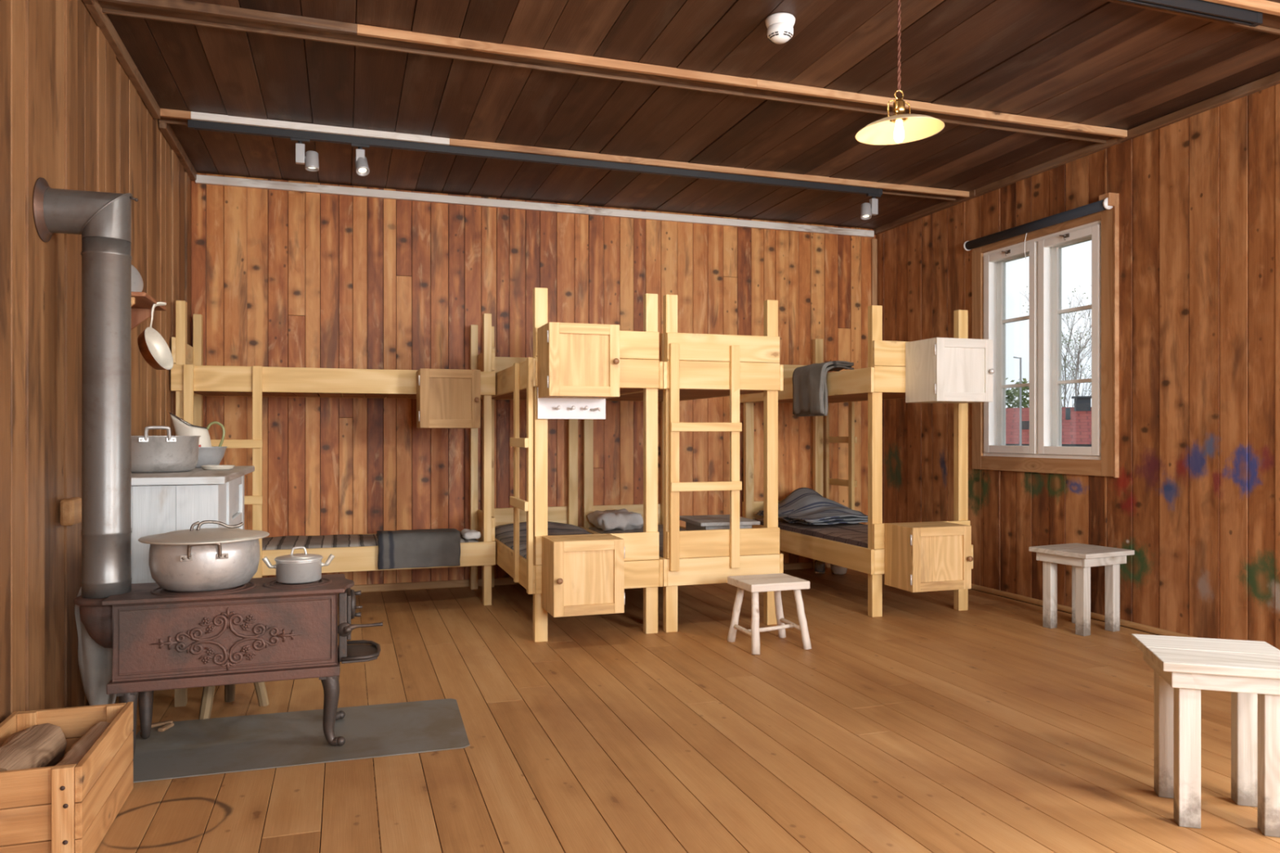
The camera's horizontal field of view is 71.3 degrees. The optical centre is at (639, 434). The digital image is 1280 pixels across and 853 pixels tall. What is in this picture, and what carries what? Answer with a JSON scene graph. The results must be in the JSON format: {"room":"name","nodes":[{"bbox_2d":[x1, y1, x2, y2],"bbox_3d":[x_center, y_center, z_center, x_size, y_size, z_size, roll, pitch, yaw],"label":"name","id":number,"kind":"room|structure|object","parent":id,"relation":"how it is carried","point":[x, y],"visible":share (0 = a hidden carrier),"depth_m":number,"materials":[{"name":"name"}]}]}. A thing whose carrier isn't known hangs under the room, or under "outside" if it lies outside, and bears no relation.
{"room":"dormitory","nodes":[
{"label":"dormitory","id":0,"kind":"room"},
{"bbox_2d":[0,0,191,723],"bbox_3d":[-1.626,-0.312,1.674,0.126,2.925,9.200,0,0,-18],"label":"wall","id":1,"kind":"structure","parent":0,"point":[72,117],"depth_m":3.10,"materials":[{"name":"brown wood"}]},
{"bbox_2d":[59,497,81,526],"bbox_3d":[-2.075,0.278,3.300,0.044,0.095,0.330,0,0,-18],"label":"peg","id":2,"kind":"object","parent":1,"relation":"attached to","point":[70,508],"visible":0.7,"depth_m":3.15,"materials":[{"name":"brown wood"}]},
{"bbox_2d":[82,0,196,181],"bbox_3d":[-1.554,-1.696,1.697,0.037,0.057,8.800,0,0,-18],"label":"trim","id":3,"kind":"structure","parent":1,"relation":"attached to","point":[101,20],"depth_m":4.19,"materials":[{"name":"brown wood"}]},
{"bbox_2d":[131,291,167,329],"bbox_3d":[-2.189,-0.518,3.900,0.206,0.145,0.460,0,0,-18],"label":"wall shelf","id":4,"kind":"object","parent":1,"relation":"attached to","point":[142,303],"visible":0.4,"depth_m":4.02,"materials":[{"name":"brown wood"}]},
{"bbox_2d":[131,264,143,292],"bbox_3d":[-2.205,-0.671,3.841,0.044,0.151,0.156,0,0,18],"label":"lid","id":5,"kind":"object","parent":4,"relation":"on","point":[137,285],"visible":0.3,"depth_m":3.87,"materials":[{"name":"metal"}]},
{"bbox_2d":[137,302,173,369],"bbox_3d":[-2.128,-0.433,3.914,0.111,0.302,0.202,0,0,-1],"label":"frying pan","id":6,"kind":"object","parent":4,"relation":"hanging from","point":[153,347],"visible":1,"depth_m":3.95,"materials":[{"name":"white metal"}]},
{"bbox_2d":[191,173,876,585],"bbox_3d":[-0.501,-0.312,6.744,5.610,2.925,0.122,0,0,-18],"label":"wall","id":7,"kind":"structure","parent":0,"point":[280,278],"depth_m":6.40,"materials":[{"name":"brown wood"}]},
{"bbox_2d":[195,174,874,237],"bbox_3d":[-0.483,-1.679,6.672,5.140,0.053,0.030,0,0,-18],"label":"trim","id":8,"kind":"structure","parent":7,"relation":"attached to","point":[201,179],"depth_m":6.51,"materials":[{"name":"white paint"}]},
{"bbox_2d":[337,562,831,594],"bbox_3d":[-0.479,1.074,6.677,5.210,0.052,0.022,0,0,-18],"label":"baseboard","id":9,"kind":"structure","parent":7,"relation":"attached to","point":[508,580],"depth_m":6.35,"materials":[{"name":"brown wood"}]},
{"bbox_2d":[871,238,877,305],"bbox_3d":[1.967,-0.295,7.489,0.048,2.690,0.020,0,0,-18],"label":"trim","id":10,"kind":"structure","parent":7,"relation":"attached to","point":[873,242],"depth_m":7.48,"materials":[{"name":"brown wood"}]},
{"bbox_2d":[94,567,1279,852],"bbox_3d":[0.901,1.140,2.511,5.610,0.080,9.200,0,0,-18],"label":"floor","id":11,"kind":"structure","parent":0,"point":[926,725],"depth_m":3.22,"materials":[{"name":"brown wood"}]},
{"bbox_2d":[0,702,133,852],"bbox_3d":[-1.626,0.962,2.436,0.315,0.271,0.573,0,0,-18],"label":"wooden crate","id":12,"kind":"object","parent":11,"relation":"on","point":[71,808],"visible":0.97,"depth_m":2.25,"materials":[{"name":"brown wood"}]},
{"bbox_2d":[131,466,254,706],"bbox_3d":[-2.107,0.635,4.115,0.496,0.930,1.262,0,0,-18],"label":"sideboard","id":13,"kind":"object","parent":11,"relation":"on","point":[162,503],"visible":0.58,"depth_m":3.57,"materials":[{"name":"white paint"}]},
{"bbox_2d":[131,426,200,472],"bbox_3d":[-2.175,0.067,4.020,0.350,0.205,0.350,0,0,16],"label":"cooking pot","id":14,"kind":"object","parent":13,"relation":"on","point":[149,454],"visible":0.93,"depth_m":3.89,"materials":[{"name":"metal"}]},
{"bbox_2d":[131,466,254,483],"bbox_3d":[-2.107,0.185,4.119,0.494,0.030,1.255,0,0,-18],"label":"countertop","id":15,"kind":"structure","parent":13,"relation":"on","point":[237,472],"depth_m":3.83,"materials":[{"name":"white wood"}]},
{"bbox_2d":[195,446,227,467],"bbox_3d":[-2.261,0.117,4.550,0.284,0.105,0.284,0,0,-18],"label":"basin","id":16,"kind":"object","parent":13,"relation":"on","point":[213,455],"visible":0.46,"depth_m":4.48,"materials":[{"name":"grey ceramic"}]},
{"bbox_2d":[168,412,225,447],"bbox_3d":[-2.257,0.025,4.546,0.202,0.270,0.177,0,0,25],"label":"jug","id":17,"kind":"object","parent":16,"relation":"in","point":[182,428],"visible":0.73,"depth_m":4.50,"materials":[{"name":"ceramic"}]},
{"bbox_2d":[200,465,235,470],"bbox_3d":[-2.018,0.160,4.262,0.152,0.019,0.152,0,0,-18],"label":"dish","id":18,"kind":"object","parent":13,"relation":"on","point":[203,467],"visible":1,"depth_m":4.21,"materials":[{"name":"beige ceramic"}]},
{"bbox_2d":[198,681,269,719],"bbox_3d":[-1.613,0.906,3.553,0.204,0.401,0.267,0,0,3],"label":"stool","id":19,"kind":"object","parent":11,"relation":"on","point":[208,692],"visible":0.14,"depth_m":3.58,"materials":[{"name":"brown wood"}]},
{"bbox_2d":[133,698,470,782],"bbox_3d":[-1.226,1.097,3.252,1.158,0.003,0.635,0,0,-18],"label":"plate","id":20,"kind":"object","parent":11,"relation":"on","point":[229,744],"visible":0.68,"depth_m":3.19,"materials":[{"name":"metal"}]},
{"bbox_2d":[151,720,173,728],"bbox_3d":[-1.809,1.089,3.346,0.100,0.012,0.024,0,0,-41],"label":"chip","id":21,"kind":"object","parent":20,"relation":"on","point":[160,723],"visible":0.55,"depth_m":3.35,"materials":[{"name":"brown wood"}]},
{"bbox_2d":[157,723,173,731],"bbox_3d":[-1.762,1.089,3.314,0.024,0.012,0.070,0,0,3],"label":"chip","id":22,"kind":"object","parent":20,"relation":"on","point":[165,727],"visible":1,"depth_m":3.30,"materials":[{"name":"brown wood"}]},
{"bbox_2d":[73,573,382,760],"bbox_3d":[-1.433,0.816,3.161,0.993,0.561,0.357,0,0,-18],"label":"stove","id":23,"kind":"object","parent":20,"relation":"on","point":[260,629],"visible":0.91,"depth_m":3.03,"materials":[{"name":"brown metal"}]},
{"bbox_2d":[32,177,137,598],"bbox_3d":[-1.856,-0.153,3.020,0.284,1.399,0.210,0,0,-18],"label":"stovepipe","id":24,"kind":"object","parent":23,"relation":"attached to","point":[103,220],"visible":0.99,"depth_m":2.97,"materials":[{"name":"metal"}]},
{"bbox_2d":[74,586,116,706],"bbox_3d":[-1.923,0.790,3.160,0.146,0.502,0.076,0,0,-18],"label":"coal scuttle","id":25,"kind":"object","parent":23,"relation":"hanging from","point":[95,660],"visible":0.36,"depth_m":3.15,"materials":[{"name":"grey metal"}]},
{"bbox_2d":[137,520,269,591],"bbox_3d":[-1.522,0.418,3.125,0.414,0.230,0.414,0,0,-18],"label":"cooking pot","id":26,"kind":"object","parent":23,"relation":"on","point":[199,559],"visible":1,"depth_m":2.99,"materials":[{"name":"metal"}]},
{"bbox_2d":[262,546,334,583],"bbox_3d":[-1.243,0.471,3.249,0.197,0.124,0.166,0,0,21],"label":"saucepan","id":27,"kind":"object","parent":23,"relation":"on","point":[296,568],"visible":1,"depth_m":3.19,"materials":[{"name":"metal"}]},
{"bbox_2d":[341,644,377,663],"bbox_3d":[-1.036,0.810,3.302,0.130,0.008,0.260,0,0,-18],"label":"shelf","id":28,"kind":"object","parent":23,"relation":"attached to","point":[360,652],"depth_m":3.27,"materials":[{"name":"metal"}]},
{"bbox_2d":[170,300,495,605],"bbox_3d":[-1.921,0.163,5.752,1.870,1.875,0.780,0,0,-18],"label":"bunk bed","id":29,"kind":"object","parent":11,"relation":"on","point":[191,380],"visible":0.59,"depth_m":5.44,"materials":[{"name":"brown wood"}]},
{"bbox_2d":[262,531,479,550],"bbox_3d":[-1.927,0.749,5.772,1.715,0.156,0.686,0,0,-18],"label":"mattress","id":30,"kind":"object","parent":29,"relation":"on","point":[357,540],"visible":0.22,"depth_m":5.66,"materials":[{"name":"grey fabric"}]},
{"bbox_2d":[460,528,480,539],"bbox_3d":[-1.110,0.654,5.828,0.117,0.061,0.206,0,0,-18],"label":"pillow","id":31,"kind":"object","parent":30,"relation":"on","point":[466,533],"visible":1,"depth_m":5.75,"materials":[{"name":"white fabric"}]},
{"bbox_2d":[376,528,460,569],"bbox_3d":[-1.417,0.721,5.682,0.500,0.216,0.366,0,0,-18],"label":"folded blanket","id":32,"kind":"object","parent":29,"relation":"hanging from","point":[427,548],"visible":1,"depth_m":5.53,"materials":[{"name":"grey fabric"}]},
{"bbox_2d":[416,368,480,428],"bbox_3d":[-1.178,-0.213,5.463,0.364,0.353,0.323,0,0,-18],"label":"upper cabinet","id":33,"kind":"object","parent":29,"relation":"attached to","point":[446,398],"visible":1,"depth_m":5.36,"materials":[{"name":"brown wood"}]},
{"bbox_2d":[480,287,662,642],"bbox_3d":[-0.529,0.163,5.651,0.780,1.875,1.919,0,0,-18],"label":"bunk bed","id":34,"kind":"object","parent":11,"relation":"on","point":[641,370],"visible":0.6,"depth_m":4.89,"materials":[{"name":"brown wood"}]},
{"bbox_2d":[494,521,590,559],"bbox_3d":[-0.516,0.724,5.679,0.686,0.207,1.715,0,0,-18],"label":"mattress","id":35,"kind":"object","parent":34,"relation":"on","point":[504,533],"visible":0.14,"depth_m":6.09,"materials":[{"name":"grey fabric"}]},
{"bbox_2d":[537,387,605,419],"bbox_3d":[-0.353,-0.163,4.708,0.370,0.165,0.076,0,0,-18],"label":"peg rack","id":36,"kind":"object","parent":34,"relation":"attached to","point":[547,408],"visible":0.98,"depth_m":4.72,"materials":[{"name":"white paint"}]},
{"bbox_2d":[537,321,619,399],"bbox_3d":[-0.319,-0.373,4.592,0.374,0.366,0.318,0,0,-18],"label":"upper cabinet","id":37,"kind":"object","parent":34,"relation":"attached to","point":[575,360],"visible":1,"depth_m":4.49,"materials":[{"name":"brown wood"}]},
{"bbox_2d":[542,533,625,617],"bbox_3d":[-0.289,0.723,4.601,0.374,0.375,0.318,0,0,-18],"label":"cabinet","id":38,"kind":"object","parent":34,"relation":"attached to","point":[583,575],"visible":1,"depth_m":4.50,"materials":[{"name":"brown wood"}]},
{"bbox_2d":[580,294,783,632],"bbox_3d":[0.192,0.163,5.891,0.734,1.875,1.916,0,0,-18],"label":"bunk bed","id":39,"kind":"object","parent":11,"relation":"on","point":[701,557],"visible":0.59,"depth_m":5.02,"materials":[{"name":"brown wood"}]},
{"bbox_2d":[588,524,685,557],"bbox_3d":[0.184,0.749,5.911,0.686,0.156,1.715,0,0,-18],"label":"mattress","id":40,"kind":"object","parent":39,"relation":"on","point":[660,526],"visible":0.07,"depth_m":6.25,"materials":[{"name":"grey fabric"}]},
{"bbox_2d":[586,508,642,532],"bbox_3d":[-0.180,0.621,6.448,0.331,0.142,0.428,0,0,-18],"label":"pillow","id":41,"kind":"object","parent":40,"relation":"on","point":[604,519],"visible":1,"depth_m":6.29,"materials":[{"name":"white fabric"}]},
{"bbox_2d":[679,514,759,530],"bbox_3d":[0.501,0.598,5.794,0.395,0.100,0.495,0,0,-15],"label":"folded blanket","id":42,"kind":"object","parent":40,"relation":"on","point":[696,522],"visible":0.56,"depth_m":5.67,"materials":[{"name":"grey fabric"}]},
{"bbox_2d":[726,573,811,654],"bbox_3d":[0.674,0.932,4.646,0.355,0.349,0.356,0,0,-18],"label":"stool","id":43,"kind":"object","parent":11,"relation":"on","point":[754,584],"visible":1,"depth_m":4.59,"materials":[{"name":"beige wood"}]},
{"bbox_2d":[814,560,825,573],"bbox_3d":[1.423,1.034,7.056,0.084,0.128,0.084,0,0,-18],"label":"glass jar","id":44,"kind":"object","parent":11,"relation":"on","point":[820,566],"visible":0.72,"depth_m":7.02,"materials":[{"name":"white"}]},
{"bbox_2d":[830,564,847,574],"bbox_3d":[1.569,1.056,7.030,0.134,0.083,0.134,0,0,-18],"label":"enamel bowl","id":45,"kind":"object","parent":11,"relation":"on","point":[837,570],"visible":0.77,"depth_m":6.98,"materials":[{"name":"metal"}]},
{"bbox_2d":[739,305,973,617],"bbox_3d":[1.457,0.163,6.335,0.780,1.875,1.870,0,0,-18],"label":"bunk bed","id":46,"kind":"object","parent":11,"relation":"on","point":[877,383],"visible":0.52,"depth_m":5.56,"materials":[{"name":"brown wood"}]},
{"bbox_2d":[752,517,867,548],"bbox_3d":[1.434,0.739,6.325,0.687,0.176,1.715,0,0,-18],"label":"mattress","id":47,"kind":"object","parent":46,"relation":"on","point":[854,534],"visible":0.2,"depth_m":6.15,"materials":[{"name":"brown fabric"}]},
{"bbox_2d":[755,487,867,524],"bbox_3d":[1.357,0.528,6.587,0.721,0.230,0.812,0,0,-18],"label":"blanket","id":48,"kind":"object","parent":47,"relation":"on","point":[805,505],"visible":0.91,"depth_m":6.53,"materials":[{"name":"grey fabric"}]},
{"bbox_2d":[792,360,853,417],"bbox_3d":[1.221,-0.299,5.970,0.251,0.359,0.394,0,0,-18],"label":"folded blanket","id":49,"kind":"object","parent":46,"relation":"hanging from","point":[810,390],"visible":1,"depth_m":5.87,"materials":[{"name":"grey fabric"}]},
{"bbox_2d":[884,521,973,592],"bbox_3d":[1.703,0.719,5.261,0.408,0.368,0.318,0,0,-18],"label":"cabinet","id":50,"kind":"object","parent":46,"relation":"attached to","point":[923,556],"visible":1,"depth_m":5.17,"materials":[{"name":"brown wood"}]},
{"bbox_2d":[905,337,995,403],"bbox_3d":[1.841,-0.372,5.297,0.398,0.365,0.338,0,0,-18],"label":"upper cabinet","id":51,"kind":"object","parent":46,"relation":"attached to","point":[939,370],"visible":1,"depth_m":5.20,"materials":[{"name":"white wood"}]},
{"bbox_2d":[1028,542,1134,635],"bbox_3d":[2.488,0.873,5.033,0.402,0.455,0.369,0,0,-26],"label":"stool","id":52,"kind":"object","parent":11,"relation":"on","point":[1082,557],"visible":1,"depth_m":4.97,"materials":[{"name":"white paint"}]},
{"bbox_2d":[1131,634,1279,837],"bbox_3d":[1.673,0.865,2.587,0.366,0.470,0.369,0,0,17],"label":"stool","id":53,"kind":"object","parent":11,"relation":"on","point":[1183,667],"visible":1,"depth_m":2.50,"materials":[{"name":"white paint"}]},
{"bbox_2d":[106,0,1279,229],"bbox_3d":[0.901,-1.764,2.511,5.610,0.083,9.200,0,0,-18],"label":"ceiling","id":54,"kind":"structure","parent":0,"point":[1098,63],"depth_m":4.41,"materials":[{"name":"brown wood"}]},
{"bbox_2d":[764,12,795,44],"bbox_3d":[0.582,-1.675,3.697,0.124,0.094,0.124,0,0,-18],"label":"smoke detector","id":55,"kind":"object","parent":54,"relation":"attached to","point":[780,25],"visible":1,"depth_m":3.66,"materials":[{"name":"white plastic"}]},
{"bbox_2d":[854,0,944,145],"bbox_3d":[0.951,-1.397,3.270,0.316,0.654,0.316,0,0,-18],"label":"pendant lamp","id":56,"kind":"object","parent":54,"relation":"hanging from","point":[904,127],"visible":1,"depth_m":3.28,"materials":[{"name":"gold"}]},
{"bbox_2d":[876,83,1279,649],"bbox_3d":[3.448,-0.312,3.355,0.164,2.925,9.200,0,0,-18],"label":"wall","id":57,"kind":"structure","parent":0,"point":[1195,495],"depth_m":4.88,"materials":[{"name":"brown wood"}]},
{"bbox_2d":[187,119,882,195],"bbox_3d":[-0.384,-1.681,5.482,4.320,0.063,0.036,0,0,-18],"label":"track","id":58,"kind":"object","parent":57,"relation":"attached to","point":[192,124],"visible":0.82,"depth_m":5.34,"materials":[{"name":"grey metal"}]},
{"bbox_2d":[290,137,319,171],"bbox_3d":[-1.874,-1.567,4.987,0.149,0.170,0.077,0,0,-18],"label":"track spotlight","id":59,"kind":"object","parent":58,"relation":"attached to","point":[310,158],"visible":1,"depth_m":4.97,"materials":[{"name":"grey metal"}]},
{"bbox_2d":[351,142,369,176],"bbox_3d":[-1.587,-1.563,5.080,0.104,0.178,0.092,0,0,26],"label":"track spotlight","id":60,"kind":"object","parent":58,"relation":"attached to","point":[362,166],"visible":1,"depth_m":5.07,"materials":[{"name":"grey metal"}]},
{"bbox_2d":[860,193,880,219],"bbox_3d":[1.585,-1.565,6.132,0.154,0.174,0.089,0,0,-18],"label":"track spotlight","id":61,"kind":"object","parent":58,"relation":"attached to","point":[868,210],"visible":1,"depth_m":6.12,"materials":[{"name":"grey metal"}]},
{"bbox_2d":[158,108,968,200],"bbox_3d":[-0.123,-1.706,5.603,5.210,0.038,0.165,0,0,-18],"label":"beam","id":62,"kind":"structure","parent":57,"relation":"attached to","point":[167,116],"depth_m":5.38,"materials":[{"name":"brown wood"}]},
{"bbox_2d":[97,0,1127,143],"bbox_3d":[0.300,-1.706,4.326,5.210,0.038,0.165,0,0,-18],"label":"beam","id":63,"kind":"structure","parent":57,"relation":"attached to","point":[184,11],"depth_m":4.09,"materials":[{"name":"brown wood"}]},
{"bbox_2d":[972,192,1119,477],"bbox_3d":[2.610,-0.570,5.756,0.225,1.644,1.247,0,0,-18],"label":"window","id":64,"kind":"structure","parent":57,"relation":"in","point":[1045,453],"depth_m":5.73,"materials":[{"name":"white wood"}]},
{"bbox_2d":[963,197,1112,258],"bbox_3d":[2.511,-1.255,5.738,0.075,0.230,1.255,0,0,-18],"label":"roller blind","id":65,"kind":"object","parent":64,"relation":"attached to","point":[1101,205],"visible":1,"depth_m":5.63,"materials":[{"name":"grey fabric"}]},
{"bbox_2d":[873,71,1279,235],"bbox_3d":[3.355,-1.702,3.324,0.039,0.047,8.800,0,0,-18],"label":"trim","id":66,"kind":"structure","parent":57,"relation":"attached to","point":[1271,80],"depth_m":5.20,"materials":[{"name":"brown wood"}]},
{"bbox_2d":[971,583,1195,637],"bbox_3d":[3.363,1.082,3.315,0.030,0.036,8.778,0,0,-18],"label":"baseboard","id":67,"kind":"structure","parent":57,"relation":"attached to","point":[1131,624],"depth_m":5.31,"materials":[{"name":"brown wood"}]},
{"bbox_2d":[1102,0,1279,35],"bbox_3d":[0.724,-1.706,3.045,5.210,0.038,0.165,0,0,-18],"label":"trim","id":68,"kind":"structure","parent":57,"relation":"attached to","point":[1270,10],"depth_m":3.56,"materials":[{"name":"brown wood"}]},
{"bbox_2d":[1119,0,1262,26],"bbox_3d":[0.583,-1.681,2.964,4.030,0.063,0.036,0,0,-18],"label":"track","id":69,"kind":"object","parent":68,"relation":"attached to","point":[1202,8],"visible":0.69,"depth_m":3.50,"materials":[{"name":"grey metal"}]},
{"bbox_3d":[30.719,3.750,41.781,75.400,0.100,120.000,0,0,-18],"label":"ground","id":70,"kind":"structure","parent":0,"visible":0},
{"bbox_2d":[1005,377,1029,408],"bbox_3d":[11.284,0.940,26.994,2.543,5.520,2.401,0,0,-18],"label":"leafy tree","id":71,"kind":"object","parent":70,"relation":"on","point":[1008,393],"visible":0.1,"depth_m":26.69,"materials":[{"name":"green plant"}]},
{"bbox_2d":[1013,356,1022,445],"bbox_3d":[5.726,1.260,13.517,0.124,4.881,0.044,0,0,25],"label":"street lamp","id":72,"kind":"object","parent":70,"relation":"on","point":[1020,362],"visible":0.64,"depth_m":13.49,"materials":[{"name":"grey metal"}]},
{"bbox_2d":[1005,390,1062,408],"bbox_3d":[12.160,1.078,27.994,1.979,5.245,2.008,0,0,-18],"label":"leafy tree","id":73,"kind":"object","parent":70,"relation":"on","point":[1025,399],"visible":0.03,"depth_m":28.14,"materials":[{"name":"green plant"}]},
{"bbox_2d":[1005,395,1091,446],"bbox_3d":[8.649,1.462,18.751,12.800,4.475,5.500,0,0,25],"label":"house","id":74,"kind":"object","parent":70,"relation":"on","point":[1076,420],"visible":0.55,"depth_m":17.46,"materials":[{"name":"red brick"}]},
{"bbox_2d":[1019,286,1091,407],"bbox_3d":[12.088,-0.428,25.211,2.197,8.264,2.446,0,0,-15],"label":"bare tree","id":75,"kind":"object","parent":70,"relation":"on","point":[1089,333],"visible":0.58,"depth_m":24.98,"materials":[{"name":"grey plant"}]},
{"bbox_2d":[1062,279,1091,395],"bbox_3d":[12.089,-0.330,23.863,2.142,8.066,2.567,0,0,-18],"label":"bare tree","id":76,"kind":"object","parent":70,"relation":"on","point":[1078,353],"visible":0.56,"depth_m":24.05,"materials":[{"name":"grey plant"}]},
{"bbox_3d":[-1.717,1.025,2.402,0.111,0.114,0.440,0,0,-18],"label":"log","id":77,"kind":"object","parent":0,"visible":0},
{"bbox_2d":[0,723,66,771],"bbox_3d":[-1.690,0.895,2.411,0.159,0.130,0.323,0,0,-12],"label":"log","id":78,"kind":"object","parent":77,"relation":"on","point":[42,745],"visible":0.63,"depth_m":2.44,"materials":[{"name":"brown wood"}]},
{"bbox_3d":[-1.611,1.028,2.437,0.113,0.112,0.440,0,0,-18],"label":"log","id":79,"kind":"object","parent":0,"visible":0},
{"bbox_2d":[55,721,110,765],"bbox_3d":[-1.548,0.905,2.468,0.082,0.114,0.350,0,0,-12],"label":"log","id":80,"kind":"object","parent":79,"relation":"on","point":[77,751],"visible":0.26,"depth_m":2.48,"materials":[{"name":"brown wood"}]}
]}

